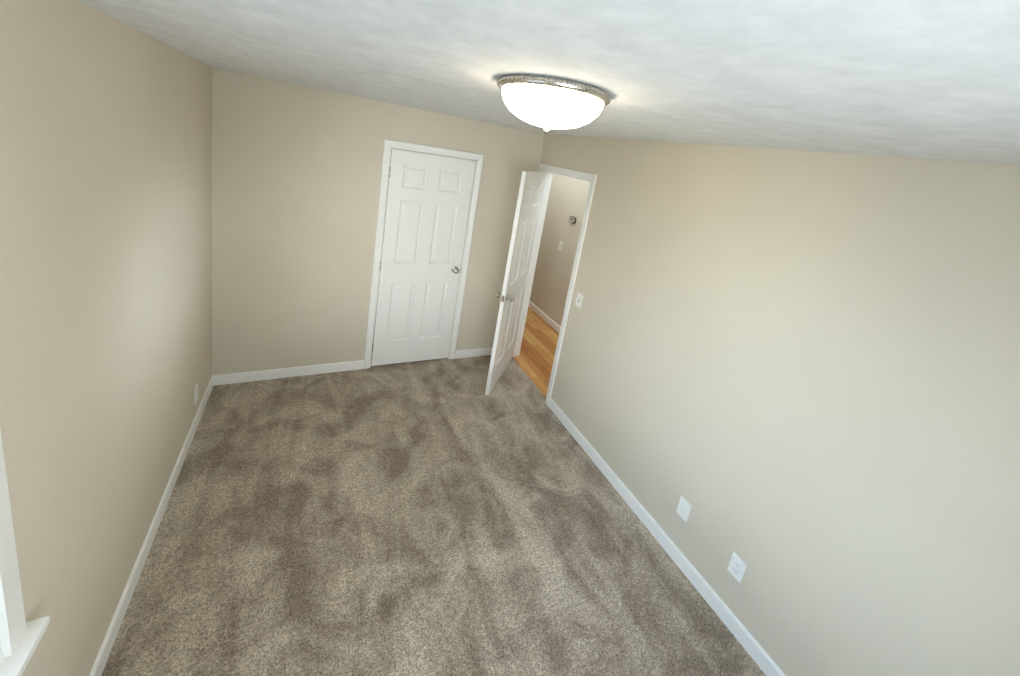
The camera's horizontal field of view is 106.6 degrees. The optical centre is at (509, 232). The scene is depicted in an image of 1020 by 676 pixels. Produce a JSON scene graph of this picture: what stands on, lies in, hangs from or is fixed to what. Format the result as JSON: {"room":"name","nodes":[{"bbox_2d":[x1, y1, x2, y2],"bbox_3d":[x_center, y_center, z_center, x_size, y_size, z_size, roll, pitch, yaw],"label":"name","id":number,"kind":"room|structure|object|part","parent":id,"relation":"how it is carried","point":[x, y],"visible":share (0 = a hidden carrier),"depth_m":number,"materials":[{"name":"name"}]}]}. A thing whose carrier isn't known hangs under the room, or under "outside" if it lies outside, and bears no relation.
{"room":"empty bedroom","nodes":[
{"label":"empty bedroom","id":0,"kind":"room"},
{"bbox_2d":[0,0,211,675],"bbox_3d":[-1.416,0.501,1.127,0.120,2.540,3.865,3,13,-28],"label":"wall","id":1,"kind":"structure","parent":0,"point":[105,243],"depth_m":1.31,"materials":[{"name":"paint"}]},
{"bbox_2d":[0,429,49,675],"bbox_3d":[-0.974,0.675,0.321,0.171,1.340,1.356,3,13,-28],"label":"window","id":2,"kind":"structure","parent":1,"relation":"in","point":[20,637],"depth_m":0.97,"materials":[{"name":"white glass"}]},
{"bbox_2d":[89,376,212,675],"bbox_3d":[-1.554,1.688,1.408,0.013,0.088,3.865,3,13,-28],"label":"baseboard","id":3,"kind":"structure","parent":1,"relation":"attached to","point":[109,638],"depth_m":1.83,"materials":[{"name":"white wood"}]},
{"bbox_2d":[194,382,197,404],"bbox_3d":[-2.168,1.114,2.629,0.008,0.126,0.076,3,13,-28],"label":"electrical outlet","id":4,"kind":"object","parent":1,"relation":"attached to","point":[195,393],"visible":0.98,"depth_m":2.61,"materials":[{"name":"beige plastic"}]},
{"bbox_2d":[212,67,543,374],"bbox_3d":[-1.106,0.057,3.466,2.800,2.540,0.120,3,13,-28],"label":"wall","id":5,"kind":"structure","parent":0,"point":[296,174],"depth_m":3.12,"materials":[{"name":"paint"}]},
{"bbox_2d":[212,360,363,385],"bbox_3d":[-1.895,1.223,3.333,1.156,0.088,0.013,3,13,-28],"label":"baseboard","id":6,"kind":"structure","parent":5,"relation":"attached to","point":[232,378],"depth_m":3.30,"materials":[{"name":"white wood"}]},
{"bbox_2d":[372,167,390,351],"bbox_3d":[-1.173,0.285,3.439,0.013,1.762,0.042,3,13,-28],"label":"closet door hinges","id":7,"kind":"object","parent":5,"relation":"attached to","point":[381,261],"visible":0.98,"depth_m":3.42,"materials":[{"name":"silver metal"}]},
{"bbox_2d":[371,149,475,365],"bbox_3d":[-0.834,0.301,3.630,0.770,2.065,0.170,3,13,-28],"label":"closet door","id":8,"kind":"structure","parent":5,"relation":"in","point":[427,210],"depth_m":3.59,"materials":[{"name":"white wood"}]},
{"bbox_3d":[-0.556,0.363,3.789,0.066,0.066,0.170,3,13,-28],"label":"knob","id":9,"kind":"part","parent":8,"relation":"part of","materials":[{"name":"silver metal"}]},
{"bbox_2d":[364,139,483,368],"bbox_3d":[-0.851,0.283,3.664,0.820,2.105,0.123,3,13,-28],"label":"door frame","id":10,"kind":"structure","parent":5,"relation":"attached to","point":[465,235],"depth_m":3.61,"materials":[{"name":"white wood"}]},
{"bbox_2d":[455,347,492,358],"bbox_3d":[-0.310,1.311,4.167,0.618,0.088,0.013,3,13,-28],"label":"baseboard","id":11,"kind":"structure","parent":5,"relation":"attached to","point":[472,352],"depth_m":4.11,"materials":[{"name":"white wood"}]},
{"bbox_2d":[101,355,765,675],"bbox_3d":[-0.428,1.822,2.023,2.830,0.060,4.105,3,13,-28],"label":"floor carpet","id":12,"kind":"object","parent":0,"point":[441,517],"visible":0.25,"depth_m":2.10,"materials":[{"name":"brown carpet"}]},
{"bbox_2d":[513,306,558,396],"bbox_3d":[0.814,1.646,3.843,1.040,0.056,6.240,3,13,-28],"label":"floor","id":13,"kind":"structure","parent":0,"point":[534,359],"depth_m":4.50,"materials":[{"name":"brown wood"}]},
{"bbox_2d":[78,0,1019,164],"bbox_3d":[-0.031,-0.858,2.669,3.870,0.100,6.240,3,13,-28],"label":"ceiling","id":14,"kind":"structure","parent":0,"point":[932,79],"depth_m":0.85,"materials":[{"name":"paint"}]},
{"bbox_2d":[497,74,610,133],"bbox_3d":[0.135,-0.408,1.285,0.380,0.150,0.380,3,13,-28],"label":"lamp","id":15,"kind":"object","parent":14,"relation":"attached to","point":[547,103],"visible":1,"depth_m":1.15,"materials":[{"name":"white glass"}]},
{"bbox_2d":[530,174,589,326],"bbox_3d":[1.430,0.411,3.790,0.120,2.540,6.000,3,13,-28],"label":"wall","id":16,"kind":"structure","parent":0,"point":[567,198],"depth_m":5.15,"materials":[{"name":"paint"}]},
{"bbox_2d":[529,300,559,332],"bbox_3d":[1.174,1.592,4.010,0.013,0.088,6.000,3,13,-28],"label":"baseboard","id":17,"kind":"structure","parent":16,"relation":"attached to","point":[545,317],"depth_m":5.34,"materials":[{"name":"white wood"}]},
{"bbox_2d":[569,216,576,223],"bbox_3d":[0.803,-0.162,4.880,0.030,0.078,0.118,3,13,-28],"label":"thermostat","id":18,"kind":"object","parent":16,"relation":"attached to","point":[572,219],"visible":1,"depth_m":4.86,"materials":[{"name":"grey plastic"}]},
{"bbox_2d":[538,134,1019,675],"bbox_3d":[0.617,0.380,3.297,0.120,2.540,6.120,3,13,-28],"label":"wall","id":19,"kind":"structure","parent":0,"point":[790,378],"depth_m":1.69,"materials":[{"name":"paint"}]},
{"bbox_2d":[485,171,545,394],"bbox_3d":[0.064,0.446,3.655,0.170,2.065,0.770,13,12,15],"label":"entry door","id":20,"kind":"structure","parent":19,"relation":"in","point":[524,227],"depth_m":3.52,"materials":[{"name":"white wood"}]},
{"bbox_3d":[-0.044,0.569,3.367,0.170,0.066,0.066,13,12,15],"label":"knob","id":21,"kind":"part","parent":20,"relation":"part of","materials":[{"name":"silver metal"}]},
{"bbox_2d":[513,163,596,405],"bbox_3d":[0.391,0.456,3.718,0.155,2.148,0.906,3,13,-28],"label":"door frame","id":22,"kind":"structure","parent":19,"relation":"attached to","point":[591,177],"depth_m":3.52,"materials":[{"name":"white wood"}]},
{"bbox_2d":[575,293,582,307],"bbox_3d":[0.575,0.574,3.203,0.022,0.116,0.071,3,13,-28],"label":"light switch","id":23,"kind":"object","parent":19,"relation":"attached to","point":[579,298],"visible":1,"depth_m":3.20,"materials":[{"name":"white plastic"}]},
{"bbox_2d":[548,398,785,675],"bbox_3d":[1.008,1.938,2.246,0.013,0.088,2.930,3,13,-28],"label":"baseboard","id":24,"kind":"structure","parent":19,"relation":"attached to","point":[757,653],"depth_m":2.24,"materials":[{"name":"white wood"}]},
{"bbox_2d":[676,496,690,521],"bbox_3d":[1.027,1.637,2.249,0.007,0.116,0.071,3,13,-28],"label":"blank wall plate","id":25,"kind":"object","parent":19,"relation":"attached to","point":[683,509],"visible":1,"depth_m":2.25,"materials":[{"name":"white plastic"}]},
{"bbox_2d":[727,552,746,582],"bbox_3d":[1.171,1.733,1.964,0.008,0.116,0.071,3,13,-28],"label":"electrical outlet","id":26,"kind":"object","parent":19,"relation":"attached to","point":[736,568],"visible":1,"depth_m":1.96,"materials":[{"name":"white plastic"}]}
]}

